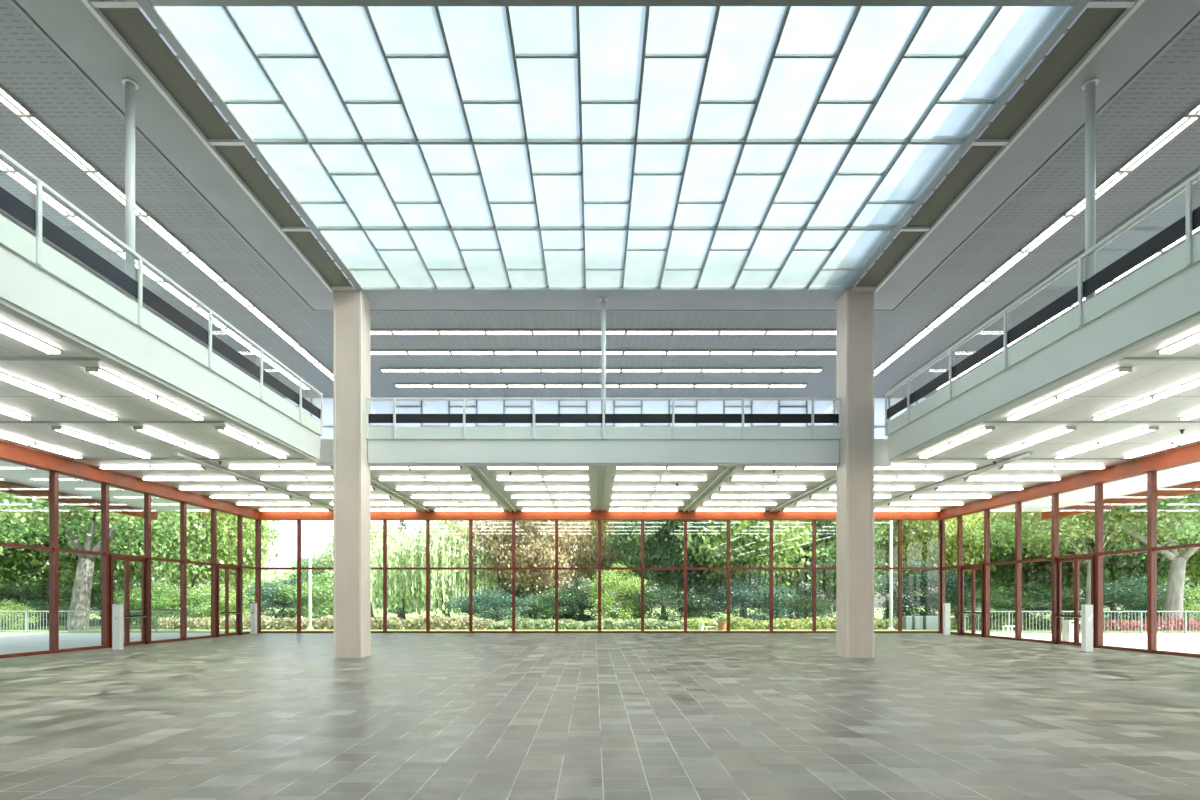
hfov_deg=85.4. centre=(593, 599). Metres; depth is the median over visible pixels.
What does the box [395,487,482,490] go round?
lamp
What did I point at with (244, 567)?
window
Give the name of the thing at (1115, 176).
lamp
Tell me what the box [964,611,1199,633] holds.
railing fence
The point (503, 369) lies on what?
lamp
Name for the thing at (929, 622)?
concrete block
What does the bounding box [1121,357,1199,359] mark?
ceiling track
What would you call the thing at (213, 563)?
window
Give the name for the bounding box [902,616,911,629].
concrete block
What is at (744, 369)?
lamp
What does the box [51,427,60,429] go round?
socket
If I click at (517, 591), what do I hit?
bush
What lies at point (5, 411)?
lamp
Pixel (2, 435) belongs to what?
lamp
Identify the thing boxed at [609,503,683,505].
lamp
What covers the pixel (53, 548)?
window
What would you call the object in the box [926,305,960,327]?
lamp
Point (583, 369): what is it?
lamp
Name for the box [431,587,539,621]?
bush
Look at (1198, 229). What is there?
lamp
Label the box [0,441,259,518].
beam
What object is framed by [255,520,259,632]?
post
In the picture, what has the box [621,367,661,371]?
lamp
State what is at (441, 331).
lamp
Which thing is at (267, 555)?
tree
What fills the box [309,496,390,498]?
lamp
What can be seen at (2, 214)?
lamp
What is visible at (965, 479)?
lamp
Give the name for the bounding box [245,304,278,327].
lamp
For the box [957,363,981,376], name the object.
lamp
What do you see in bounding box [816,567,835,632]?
window
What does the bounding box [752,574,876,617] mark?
bush
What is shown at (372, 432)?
gallery railing
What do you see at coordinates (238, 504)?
lamp
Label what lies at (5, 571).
tree
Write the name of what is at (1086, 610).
post
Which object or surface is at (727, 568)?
window
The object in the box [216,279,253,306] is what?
lamp
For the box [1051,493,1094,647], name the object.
door
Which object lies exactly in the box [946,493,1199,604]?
tree
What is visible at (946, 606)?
post
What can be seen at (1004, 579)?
tree
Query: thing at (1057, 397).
socket
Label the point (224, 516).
tree
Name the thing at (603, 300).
slim post
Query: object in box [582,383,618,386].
lamp
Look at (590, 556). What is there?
tree
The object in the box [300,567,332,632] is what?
window
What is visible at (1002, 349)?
lamp
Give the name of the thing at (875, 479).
lamp
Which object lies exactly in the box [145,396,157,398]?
socket
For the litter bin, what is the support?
on the terrace at (1174, 642)
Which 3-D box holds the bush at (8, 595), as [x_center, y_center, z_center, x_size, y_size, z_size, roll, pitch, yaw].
[-48.099,-0.247,59.246,13.699,4.308,13.634,0,0,-18]
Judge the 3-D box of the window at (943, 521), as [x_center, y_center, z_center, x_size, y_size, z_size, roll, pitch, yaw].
[16.414,-1.170,32.430,2.141,5.640,0.140,0,0,0]
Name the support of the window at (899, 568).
on the floor
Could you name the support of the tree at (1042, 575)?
on the ground at (878, 614)
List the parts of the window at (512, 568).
sill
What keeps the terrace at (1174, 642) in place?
on the ground at (878, 614)
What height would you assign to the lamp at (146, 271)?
0.085 m
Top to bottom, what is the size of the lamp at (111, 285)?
0.085 m
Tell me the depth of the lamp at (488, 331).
21.42 m
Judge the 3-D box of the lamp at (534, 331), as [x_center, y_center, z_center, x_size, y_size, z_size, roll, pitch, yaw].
[-1.265,-8.867,21.500,1.535,0.085,0.290,0,0,0]
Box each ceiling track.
[0,357,100,359]
[0,421,229,422]
[68,458,305,459]
[173,452,332,509]
[371,478,429,511]
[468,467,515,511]
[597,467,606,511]
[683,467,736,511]
[770,476,835,511]
[874,452,1033,506]
[902,458,1137,459]
[983,421,1199,422]
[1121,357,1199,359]
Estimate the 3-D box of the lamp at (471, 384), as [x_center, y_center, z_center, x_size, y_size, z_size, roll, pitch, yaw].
[-4.355,-8.867,26.850,1.535,0.085,0.290,0,0,0]
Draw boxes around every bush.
[0,578,118,620]
[0,582,72,617]
[0,599,40,629]
[0,599,94,629]
[59,581,195,620]
[97,579,231,627]
[151,583,268,618]
[232,577,332,617]
[271,571,374,618]
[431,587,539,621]
[477,578,590,619]
[518,586,589,619]
[547,578,613,621]
[578,561,653,625]
[612,581,698,620]
[665,583,752,620]
[707,573,805,620]
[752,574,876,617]
[759,589,835,618]
[874,558,980,627]
[920,588,1048,628]
[976,582,1109,628]
[1064,575,1199,621]
[1080,577,1199,616]
[1139,587,1199,623]
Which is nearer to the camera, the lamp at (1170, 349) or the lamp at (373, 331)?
the lamp at (1170, 349)
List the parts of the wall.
pane, pane, pane, pane, pane, pane, pane, pane, pane, pane, pane, pane, pane, pane, pane, pane, pane, pane, pane, pane, pane, pane, pane, pane, pane, pane, pane, pane, pane, pane, pane, pane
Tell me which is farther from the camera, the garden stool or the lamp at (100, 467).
the garden stool
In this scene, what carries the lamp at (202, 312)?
attached to the ceiling at (32, 70)
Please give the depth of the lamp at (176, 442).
18.08 m
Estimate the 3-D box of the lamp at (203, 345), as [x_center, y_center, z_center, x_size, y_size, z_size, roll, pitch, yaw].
[-13.770,-8.867,23.442,0.290,0.085,1.535,0,0,0]
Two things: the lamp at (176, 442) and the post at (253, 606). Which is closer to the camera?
the lamp at (176, 442)
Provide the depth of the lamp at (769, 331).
21.40 m
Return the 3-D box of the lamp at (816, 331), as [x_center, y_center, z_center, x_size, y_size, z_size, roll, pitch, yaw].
[8.005,-8.867,21.500,1.535,0.085,0.290,0,0,0]
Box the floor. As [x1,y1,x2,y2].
[0,633,1199,799]
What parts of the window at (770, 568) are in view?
sill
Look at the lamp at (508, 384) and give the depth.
26.75 m
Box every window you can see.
[0,471,58,658]
[59,483,108,652]
[151,502,186,643]
[187,509,216,639]
[243,520,260,634]
[259,520,300,632]
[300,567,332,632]
[371,520,386,632]
[386,520,429,632]
[429,520,472,632]
[472,520,514,632]
[515,520,557,632]
[558,520,600,632]
[601,520,643,632]
[644,520,686,632]
[687,520,729,632]
[730,520,772,632]
[773,520,815,632]
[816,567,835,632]
[874,520,901,632]
[902,520,944,632]
[938,517,956,634]
[984,509,1014,639]
[1015,502,1050,643]
[1095,483,1146,652]
[1147,471,1199,657]
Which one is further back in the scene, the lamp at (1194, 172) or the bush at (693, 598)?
the bush at (693, 598)
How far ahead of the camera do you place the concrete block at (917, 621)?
37.28 m
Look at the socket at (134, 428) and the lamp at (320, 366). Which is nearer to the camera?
the socket at (134, 428)
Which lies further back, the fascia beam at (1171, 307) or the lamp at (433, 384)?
the lamp at (433, 384)
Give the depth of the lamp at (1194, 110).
11.76 m
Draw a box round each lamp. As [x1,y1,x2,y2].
[0,83,32,115]
[0,158,16,171]
[0,321,61,354]
[0,372,118,420]
[0,407,31,420]
[0,433,82,458]
[1,213,56,250]
[3,171,75,215]
[18,112,96,171]
[51,426,150,458]
[57,249,102,280]
[65,215,124,251]
[85,168,148,215]
[85,367,204,420]
[99,466,205,469]
[103,279,137,302]
[115,252,164,281]
[133,426,219,458]
[137,213,189,251]
[142,478,239,480]
[143,305,174,327]
[156,281,198,306]
[175,326,202,345]
[178,487,267,490]
[180,249,224,281]
[190,307,227,327]
[203,345,227,361]
[209,496,291,498]
[215,426,286,458]
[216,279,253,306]
[219,328,252,346]
[228,361,249,375]
[228,466,332,469]
[236,503,311,505]
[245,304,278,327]
[246,347,274,362]
[259,509,330,511]
[260,478,332,480]
[268,363,293,376]
[270,326,299,346]
[286,487,374,490]
[287,377,310,389]
[293,345,318,362]
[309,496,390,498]
[312,361,332,376]
[329,503,404,505]
[371,329,392,334]
[371,350,408,354]
[371,467,461,469]
[371,509,416,511]
[378,478,472,480]
[380,367,420,371]
[391,329,439,334]
[394,383,432,386]
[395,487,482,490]
[407,350,451,354]
[410,496,490,498]
[420,367,460,371]
[423,503,497,505]
[432,383,469,386]
[434,509,503,511]
[438,329,485,334]
[450,350,493,354]
[460,367,500,371]
[469,383,506,386]
[485,329,532,334]
[486,467,589,469]
[493,350,536,354]
[496,478,589,480]
[501,367,540,371]
[504,487,589,490]
[507,383,544,386]
[510,496,590,498]
[516,503,590,505]
[521,509,590,511]
[532,329,578,334]
[537,350,579,354]
[541,367,580,371]
[545,383,581,386]
[579,329,625,334]
[580,350,622,354]
[581,367,620,371]
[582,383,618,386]
[608,509,677,511]
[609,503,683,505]
[611,496,690,498]
[612,487,698,490]
[613,478,707,480]
[615,467,717,469]
[619,383,656,386]
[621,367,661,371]
[623,350,666,354]
[626,329,672,334]
[657,383,694,386]
[661,367,701,371]
[666,350,709,354]
[672,329,719,334]
[694,383,731,386]
[695,509,765,511]
[701,367,741,371]
[702,503,776,505]
[709,350,753,354]
[710,496,790,498]
[719,329,766,334]
[719,487,806,490]
[730,478,824,480]
[731,383,769,386]
[741,367,782,371]
[743,467,835,469]
[752,350,796,354]
[765,329,813,334]
[769,383,807,386]
[781,367,822,371]
[782,509,835,511]
[795,350,835,354]
[795,503,835,505]
[810,496,891,498]
[811,329,835,334]
[827,487,915,490]
[874,361,890,376]
[874,466,976,469]
[874,478,943,480]
[874,509,940,511]
[884,345,910,362]
[888,503,964,505]
[891,376,914,389]
[904,326,934,346]
[908,361,933,376]
[909,496,991,498]
[919,426,994,458]
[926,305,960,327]
[928,345,956,362]
[934,487,1023,490]
[936,377,958,389]
[951,326,985,346]
[952,279,991,306]
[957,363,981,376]
[964,478,1060,480]
[977,304,1015,327]
[980,347,1007,362]
[983,249,1029,281]
[986,426,1076,458]
[999,466,1105,469]
[1006,367,1132,420]
[1007,328,1038,346]
[1008,279,1051,306]
[1020,213,1074,251]
[1036,307,1072,327]
[1043,249,1084,281]
[1055,426,1158,458]
[1064,168,1131,215]
[1070,282,1113,306]
[1092,378,1199,420]
[1096,213,1146,251]
[1111,252,1163,281]
[1118,112,1199,171]
[1123,435,1199,458]
[1136,168,1198,215]
[1157,331,1199,354]
[1160,227,1199,251]
[1179,411,1199,420]
[1186,100,1199,115]
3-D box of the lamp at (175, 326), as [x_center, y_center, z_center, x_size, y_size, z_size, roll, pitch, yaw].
[-13.770,-8.867,21.898,0.290,0.085,1.535,0,0,0]
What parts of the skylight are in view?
glass pane, glass pane, glass pane, glass pane, glass pane, glass pane, glass pane, glass pane, glass pane, glass pane, glass pane, glass pane, glass pane, glass pane, glass pane, glass pane, glass pane, glass pane, glass pane, glass pane, glass pane, glass pane, glass pane, glass pane, glass pane, glass pane, glass pane, glass pane, glass pane, glass pane, glass pane, glass pane, glass pane, glass pane, glass pane, glass pane, glass pane, glass pane, glass pane, glass pane, glass pane, glass pane, glass pane, glass pane, glass pane, glass pane, glass pane, glass pane, glass pane, glass pane, glass pane, glass pane, glass pane, glass pane, glass pane, glass pane, glass pane, glass pane, glass pane, glass pane, glass pane, glass pane, glass pane, glass pane, glass pane, glass pane, glass pane, glass pane, glass pane, glass pane, glass pane, glass pane, glass pane, glass pane, glass pane, glass pane, glass pane, glass pane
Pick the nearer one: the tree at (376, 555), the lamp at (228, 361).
the lamp at (228, 361)
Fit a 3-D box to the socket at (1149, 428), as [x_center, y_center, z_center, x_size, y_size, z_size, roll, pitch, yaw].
[14.360,-4.396,16.680,0.240,0.063,0.036,0,0,0]
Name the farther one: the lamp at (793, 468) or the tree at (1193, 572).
the tree at (1193, 572)
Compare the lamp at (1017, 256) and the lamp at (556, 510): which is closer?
the lamp at (1017, 256)
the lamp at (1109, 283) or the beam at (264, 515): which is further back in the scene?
the beam at (264, 515)
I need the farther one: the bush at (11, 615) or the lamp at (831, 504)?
the bush at (11, 615)
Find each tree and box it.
[0,492,218,629]
[0,493,80,591]
[0,530,119,623]
[25,504,139,602]
[36,505,244,625]
[94,512,270,614]
[179,512,292,615]
[209,519,275,606]
[222,570,304,613]
[276,549,332,609]
[315,520,417,617]
[371,530,453,619]
[388,520,415,614]
[394,520,498,616]
[430,520,546,620]
[465,520,597,619]
[533,520,628,618]
[577,520,654,617]
[593,520,701,619]
[640,520,762,613]
[663,520,835,616]
[746,520,835,618]
[782,520,902,617]
[874,512,1002,610]
[874,524,948,619]
[921,512,1007,622]
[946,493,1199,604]
[967,580,1041,604]
[981,508,1141,619]
[990,513,1069,622]
[1034,495,1199,616]
[1063,492,1199,630]
[1126,570,1196,607]
[1130,495,1199,593]
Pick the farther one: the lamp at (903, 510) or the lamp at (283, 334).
the lamp at (903, 510)
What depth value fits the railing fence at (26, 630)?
32.99 m
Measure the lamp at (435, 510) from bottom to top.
0.085 m
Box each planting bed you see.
[157,613,494,629]
[487,617,683,629]
[678,616,897,629]
[1079,615,1199,630]
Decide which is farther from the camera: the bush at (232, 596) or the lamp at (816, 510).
the bush at (232, 596)
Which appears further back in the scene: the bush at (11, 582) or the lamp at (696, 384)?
the bush at (11, 582)
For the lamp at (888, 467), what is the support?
attached to the ceiling at (67, 378)
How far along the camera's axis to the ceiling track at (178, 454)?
23.29 m
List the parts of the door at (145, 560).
frame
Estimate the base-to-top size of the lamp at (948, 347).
0.085 m
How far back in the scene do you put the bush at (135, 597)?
42.14 m
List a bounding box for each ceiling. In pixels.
[0,0,1199,397]
[0,310,1199,511]
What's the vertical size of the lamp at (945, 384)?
0.085 m
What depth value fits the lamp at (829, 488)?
25.70 m
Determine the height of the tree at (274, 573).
6.188 m
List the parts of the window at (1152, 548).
sill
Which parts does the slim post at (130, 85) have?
plate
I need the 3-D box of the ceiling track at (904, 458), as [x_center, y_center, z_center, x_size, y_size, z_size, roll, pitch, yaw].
[12.970,-4.433,20.420,8.180,0.035,0.060,0,0,0]
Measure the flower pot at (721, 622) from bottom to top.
0.848 m
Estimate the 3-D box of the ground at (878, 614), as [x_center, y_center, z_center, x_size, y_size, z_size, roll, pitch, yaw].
[0.280,1.940,60.000,240.000,0.140,180.000,0,0,0]
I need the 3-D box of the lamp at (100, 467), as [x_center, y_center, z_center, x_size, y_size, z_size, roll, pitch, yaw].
[-14.720,-4.407,21.680,3.420,0.085,0.250,0,0,0]
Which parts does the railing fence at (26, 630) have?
fence post, fence post, rail, rail, fence post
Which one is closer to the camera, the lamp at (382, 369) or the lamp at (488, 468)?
the lamp at (488, 468)
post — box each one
[112,605,123,649]
[122,78,138,301]
[250,603,256,633]
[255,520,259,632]
[599,297,607,425]
[943,603,949,634]
[1080,605,1092,651]
[1082,78,1098,301]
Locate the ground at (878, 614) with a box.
[7,608,1197,629]
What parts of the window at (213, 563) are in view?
sill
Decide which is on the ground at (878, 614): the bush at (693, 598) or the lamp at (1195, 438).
the bush at (693, 598)
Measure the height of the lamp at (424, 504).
0.085 m
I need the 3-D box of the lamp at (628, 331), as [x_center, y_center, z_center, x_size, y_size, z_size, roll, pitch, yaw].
[1.825,-8.867,21.500,1.535,0.085,0.290,0,0,0]
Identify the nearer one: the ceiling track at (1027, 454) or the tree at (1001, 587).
the ceiling track at (1027, 454)
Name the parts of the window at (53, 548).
sill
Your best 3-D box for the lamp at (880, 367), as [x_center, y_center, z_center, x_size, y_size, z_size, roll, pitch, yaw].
[10.940,-8.867,24.988,0.290,0.085,1.535,0,0,0]
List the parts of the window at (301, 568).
sill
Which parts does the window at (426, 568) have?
sill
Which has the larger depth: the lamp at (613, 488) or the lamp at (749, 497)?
the lamp at (749, 497)
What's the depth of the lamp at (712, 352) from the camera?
23.24 m
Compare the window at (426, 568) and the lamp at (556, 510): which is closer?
the lamp at (556, 510)
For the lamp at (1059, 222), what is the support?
attached to the ceiling at (32, 70)
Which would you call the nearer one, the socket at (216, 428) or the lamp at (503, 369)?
the socket at (216, 428)
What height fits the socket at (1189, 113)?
0.063 m
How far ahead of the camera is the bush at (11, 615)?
35.09 m
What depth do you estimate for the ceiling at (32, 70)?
18.59 m
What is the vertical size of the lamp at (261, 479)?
0.085 m
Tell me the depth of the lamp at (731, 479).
23.69 m
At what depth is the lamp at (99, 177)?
13.99 m
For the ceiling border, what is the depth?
13.58 m
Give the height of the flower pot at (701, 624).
0.684 m
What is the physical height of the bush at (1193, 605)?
2.667 m
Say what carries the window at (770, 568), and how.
on the floor
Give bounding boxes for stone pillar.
[333,290,370,657]
[836,290,874,657]
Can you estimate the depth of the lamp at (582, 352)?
23.24 m
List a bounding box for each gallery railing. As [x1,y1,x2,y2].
[0,149,322,435]
[366,398,840,438]
[885,171,1199,435]
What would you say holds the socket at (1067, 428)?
attached to the lamp at (1031, 442)
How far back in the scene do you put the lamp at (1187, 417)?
15.62 m
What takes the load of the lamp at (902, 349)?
attached to the ceiling at (32, 70)
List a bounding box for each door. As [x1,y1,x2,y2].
[109,493,150,647]
[217,510,242,636]
[957,511,983,636]
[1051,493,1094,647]
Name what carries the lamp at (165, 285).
attached to the ceiling at (32, 70)
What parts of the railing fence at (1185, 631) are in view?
fence post, fence post, rail, rail, fence post, fence post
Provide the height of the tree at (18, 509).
13.423 m
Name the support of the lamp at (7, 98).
attached to the ceiling at (32, 70)
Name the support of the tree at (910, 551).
on the ground at (878, 614)
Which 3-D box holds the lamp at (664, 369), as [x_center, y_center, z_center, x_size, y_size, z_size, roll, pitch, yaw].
[3.370,-8.867,25.050,1.535,0.085,0.290,0,0,0]
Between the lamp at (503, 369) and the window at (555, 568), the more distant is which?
the window at (555, 568)
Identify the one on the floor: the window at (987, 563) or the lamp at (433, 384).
the window at (987, 563)
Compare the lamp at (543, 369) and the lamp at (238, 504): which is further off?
the lamp at (238, 504)
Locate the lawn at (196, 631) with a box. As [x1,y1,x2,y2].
[0,630,1199,632]
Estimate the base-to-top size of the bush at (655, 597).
3.283 m
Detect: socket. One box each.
[2,168,14,171]
[16,111,30,115]
[47,351,61,354]
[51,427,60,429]
[83,168,95,171]
[85,368,98,371]
[133,427,143,429]
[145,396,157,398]
[215,427,224,429]
[985,427,994,429]
[1056,396,1068,398]
[1066,427,1076,429]
[1118,368,1131,371]
[1119,168,1131,171]
[1148,427,1158,429]
[1158,351,1172,354]
[1188,112,1199,115]
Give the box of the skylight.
[81,0,1144,291]
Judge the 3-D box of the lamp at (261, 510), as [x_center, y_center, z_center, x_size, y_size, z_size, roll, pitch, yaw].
[-14.720,-4.407,31.980,3.420,0.085,0.250,0,0,0]
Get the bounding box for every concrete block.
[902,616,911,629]
[912,616,922,629]
[923,616,937,629]
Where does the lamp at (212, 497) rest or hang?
attached to the ceiling at (67, 378)
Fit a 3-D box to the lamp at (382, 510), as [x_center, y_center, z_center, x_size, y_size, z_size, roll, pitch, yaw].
[-10.440,-4.407,31.980,3.420,0.085,0.250,0,0,0]
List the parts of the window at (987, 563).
sill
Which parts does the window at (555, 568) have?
sill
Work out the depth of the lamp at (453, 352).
23.24 m
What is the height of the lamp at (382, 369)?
0.085 m
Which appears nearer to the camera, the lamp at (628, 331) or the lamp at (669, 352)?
the lamp at (628, 331)
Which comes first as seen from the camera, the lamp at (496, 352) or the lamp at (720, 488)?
the lamp at (496, 352)
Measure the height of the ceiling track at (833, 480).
0.100 m
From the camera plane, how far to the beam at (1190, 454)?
22.59 m
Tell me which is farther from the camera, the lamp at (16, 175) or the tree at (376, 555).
the tree at (376, 555)
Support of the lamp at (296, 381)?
attached to the ceiling at (32, 70)
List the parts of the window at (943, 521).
sill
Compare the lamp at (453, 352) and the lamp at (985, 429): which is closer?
the lamp at (985, 429)
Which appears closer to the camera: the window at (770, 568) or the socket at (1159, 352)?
the socket at (1159, 352)
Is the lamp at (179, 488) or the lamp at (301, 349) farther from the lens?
the lamp at (179, 488)
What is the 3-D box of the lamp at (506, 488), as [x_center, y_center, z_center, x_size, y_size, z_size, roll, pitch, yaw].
[-1.860,-4.407,25.800,3.420,0.085,0.250,0,0,0]
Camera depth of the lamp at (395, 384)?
26.73 m
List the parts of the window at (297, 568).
sill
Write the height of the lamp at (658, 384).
0.085 m
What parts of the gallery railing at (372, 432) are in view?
post, post, post, post, upstand panel, rail, post, post, post, post, post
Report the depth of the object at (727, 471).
25.29 m
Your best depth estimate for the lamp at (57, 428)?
18.09 m
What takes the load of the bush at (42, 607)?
on the ground at (878, 614)
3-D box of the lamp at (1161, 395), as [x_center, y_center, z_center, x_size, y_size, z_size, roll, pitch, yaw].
[12.250,-4.407,14.120,0.250,0.085,3.420,0,0,0]
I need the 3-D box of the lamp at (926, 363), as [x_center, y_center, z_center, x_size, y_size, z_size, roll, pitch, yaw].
[12.600,-8.867,24.988,0.290,0.085,1.535,0,0,0]
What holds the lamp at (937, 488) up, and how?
attached to the ceiling at (67, 378)
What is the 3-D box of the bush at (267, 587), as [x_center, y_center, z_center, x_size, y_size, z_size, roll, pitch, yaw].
[-23.602,0.056,49.877,9.089,3.693,9.132,0,0,-20]
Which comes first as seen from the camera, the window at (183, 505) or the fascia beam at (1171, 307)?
the fascia beam at (1171, 307)
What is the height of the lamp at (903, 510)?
0.085 m
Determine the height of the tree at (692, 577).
12.049 m
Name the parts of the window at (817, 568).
sill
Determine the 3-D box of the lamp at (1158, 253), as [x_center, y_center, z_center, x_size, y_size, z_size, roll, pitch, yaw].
[14.330,-8.867,17.262,0.290,0.085,1.535,0,0,0]
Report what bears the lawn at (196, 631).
on the ground at (878, 614)
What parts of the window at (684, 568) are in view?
sill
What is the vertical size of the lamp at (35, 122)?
0.085 m
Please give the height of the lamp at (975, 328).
0.085 m
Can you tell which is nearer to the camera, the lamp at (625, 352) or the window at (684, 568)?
the lamp at (625, 352)
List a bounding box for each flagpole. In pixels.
[306,520,313,629]
[887,520,894,629]
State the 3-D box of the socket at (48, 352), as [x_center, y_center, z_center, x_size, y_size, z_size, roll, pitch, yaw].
[-9.600,-4.396,11.560,0.240,0.063,0.036,0,0,0]
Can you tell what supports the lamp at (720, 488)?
attached to the ceiling at (67, 378)
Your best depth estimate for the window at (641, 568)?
32.36 m
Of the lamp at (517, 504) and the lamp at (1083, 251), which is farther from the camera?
the lamp at (517, 504)
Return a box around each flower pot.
[696,620,704,630]
[714,615,726,629]
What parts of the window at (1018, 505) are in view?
sill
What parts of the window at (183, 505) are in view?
sill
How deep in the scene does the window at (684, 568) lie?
32.36 m
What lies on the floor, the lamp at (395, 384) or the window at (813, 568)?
the window at (813, 568)
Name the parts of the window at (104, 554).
sill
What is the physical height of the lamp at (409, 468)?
0.085 m
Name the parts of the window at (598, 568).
sill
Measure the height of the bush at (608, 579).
4.514 m
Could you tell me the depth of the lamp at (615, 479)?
23.69 m
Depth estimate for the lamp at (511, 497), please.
27.81 m
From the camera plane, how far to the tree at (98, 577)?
49.14 m
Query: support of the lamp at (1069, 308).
attached to the ceiling at (32, 70)
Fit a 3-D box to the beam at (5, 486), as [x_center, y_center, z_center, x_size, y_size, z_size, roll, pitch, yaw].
[-22.095,-4.470,11.100,0.150,0.860,43.400,0,0,0]
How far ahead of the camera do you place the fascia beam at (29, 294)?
11.04 m
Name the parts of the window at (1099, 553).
sill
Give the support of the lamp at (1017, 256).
attached to the ceiling at (32, 70)
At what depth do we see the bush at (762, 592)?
43.32 m
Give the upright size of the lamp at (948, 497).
0.085 m
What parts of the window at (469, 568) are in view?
sill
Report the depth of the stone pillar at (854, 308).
18.52 m
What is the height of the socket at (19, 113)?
0.063 m
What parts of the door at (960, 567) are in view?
frame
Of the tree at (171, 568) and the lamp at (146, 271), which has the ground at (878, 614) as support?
the tree at (171, 568)
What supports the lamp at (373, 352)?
attached to the ceiling at (32, 70)
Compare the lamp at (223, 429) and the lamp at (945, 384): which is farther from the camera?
the lamp at (945, 384)
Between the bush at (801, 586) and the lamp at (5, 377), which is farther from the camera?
the bush at (801, 586)
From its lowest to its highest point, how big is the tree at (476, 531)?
11.377 m
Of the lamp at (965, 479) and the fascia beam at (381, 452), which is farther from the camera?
the lamp at (965, 479)
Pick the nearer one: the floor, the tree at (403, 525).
the floor
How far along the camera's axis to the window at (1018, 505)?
26.46 m
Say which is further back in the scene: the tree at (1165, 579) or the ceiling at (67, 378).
the tree at (1165, 579)
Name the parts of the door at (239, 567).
frame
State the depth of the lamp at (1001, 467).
21.57 m
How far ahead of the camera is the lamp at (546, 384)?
26.73 m
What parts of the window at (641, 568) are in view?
sill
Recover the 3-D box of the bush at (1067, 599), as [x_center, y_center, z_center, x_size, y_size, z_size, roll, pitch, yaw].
[28.849,0.358,42.170,7.574,3.077,7.610,0,0,44]
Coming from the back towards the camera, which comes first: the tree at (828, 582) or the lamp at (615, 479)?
the tree at (828, 582)
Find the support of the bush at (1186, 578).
on the ground at (878, 614)
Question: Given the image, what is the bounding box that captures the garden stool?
[1002,626,1014,634]
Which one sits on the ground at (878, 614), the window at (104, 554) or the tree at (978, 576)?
the tree at (978, 576)
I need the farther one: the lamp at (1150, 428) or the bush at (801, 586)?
the bush at (801, 586)
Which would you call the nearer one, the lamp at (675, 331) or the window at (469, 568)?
the lamp at (675, 331)
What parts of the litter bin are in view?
lid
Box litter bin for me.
[1062,620,1079,641]
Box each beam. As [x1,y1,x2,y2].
[0,245,319,461]
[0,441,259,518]
[0,480,157,519]
[254,510,944,519]
[316,439,891,466]
[888,262,1199,461]
[939,443,1199,518]
[1041,481,1199,519]
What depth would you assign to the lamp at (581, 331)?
21.44 m
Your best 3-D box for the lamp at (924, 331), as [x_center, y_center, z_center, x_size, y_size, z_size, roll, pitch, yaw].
[10.940,-8.867,21.898,0.290,0.085,1.535,0,0,0]
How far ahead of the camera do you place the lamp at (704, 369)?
24.90 m
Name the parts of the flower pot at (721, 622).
pot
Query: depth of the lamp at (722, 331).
21.40 m
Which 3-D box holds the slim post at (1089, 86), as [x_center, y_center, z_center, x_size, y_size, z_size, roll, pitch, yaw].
[8.500,-6.764,11.130,0.240,4.168,0.240,0,0,0]
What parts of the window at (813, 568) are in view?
sill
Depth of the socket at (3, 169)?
13.36 m
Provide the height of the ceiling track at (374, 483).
0.100 m
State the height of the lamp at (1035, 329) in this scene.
0.085 m
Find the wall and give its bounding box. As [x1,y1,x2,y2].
[283,397,926,438]
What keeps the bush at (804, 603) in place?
on the ground at (878, 614)
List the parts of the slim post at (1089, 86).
plate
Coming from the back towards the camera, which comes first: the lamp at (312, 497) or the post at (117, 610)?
the lamp at (312, 497)
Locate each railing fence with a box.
[0,611,195,632]
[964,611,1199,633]
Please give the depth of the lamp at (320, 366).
24.93 m
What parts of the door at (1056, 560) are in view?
frame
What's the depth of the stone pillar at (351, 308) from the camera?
18.52 m
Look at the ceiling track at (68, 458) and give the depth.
20.43 m
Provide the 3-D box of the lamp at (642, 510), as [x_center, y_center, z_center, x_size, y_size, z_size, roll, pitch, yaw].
[2.420,-4.407,31.980,3.420,0.085,0.250,0,0,0]
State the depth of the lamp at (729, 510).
31.86 m
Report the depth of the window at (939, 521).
32.43 m
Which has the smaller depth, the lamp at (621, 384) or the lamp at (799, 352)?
the lamp at (799, 352)
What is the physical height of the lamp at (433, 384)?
0.085 m
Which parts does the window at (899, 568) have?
sill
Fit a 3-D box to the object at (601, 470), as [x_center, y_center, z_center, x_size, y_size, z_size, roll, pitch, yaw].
[0.280,-4.400,25.850,0.280,0.100,12.700,0,0,0]
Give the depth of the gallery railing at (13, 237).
11.02 m
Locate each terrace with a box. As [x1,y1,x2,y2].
[0,633,222,654]
[977,633,1199,653]
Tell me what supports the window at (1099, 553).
on the floor
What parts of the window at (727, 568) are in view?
sill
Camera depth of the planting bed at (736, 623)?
38.53 m
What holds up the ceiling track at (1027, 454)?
attached to the ceiling at (67, 378)
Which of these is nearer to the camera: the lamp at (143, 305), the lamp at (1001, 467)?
the lamp at (143, 305)
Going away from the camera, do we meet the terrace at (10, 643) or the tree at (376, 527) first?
the terrace at (10, 643)
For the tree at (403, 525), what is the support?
on the ground at (878, 614)
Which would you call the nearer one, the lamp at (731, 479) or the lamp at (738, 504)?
the lamp at (731, 479)
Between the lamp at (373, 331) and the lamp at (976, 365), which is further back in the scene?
the lamp at (976, 365)
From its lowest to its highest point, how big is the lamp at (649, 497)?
0.085 m
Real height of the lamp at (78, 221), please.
0.085 m
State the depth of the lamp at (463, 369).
24.90 m
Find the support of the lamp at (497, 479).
attached to the ceiling at (67, 378)
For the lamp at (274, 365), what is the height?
0.085 m
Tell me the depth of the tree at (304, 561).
69.30 m
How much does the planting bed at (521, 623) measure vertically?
0.974 m
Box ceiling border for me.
[7,0,1199,311]

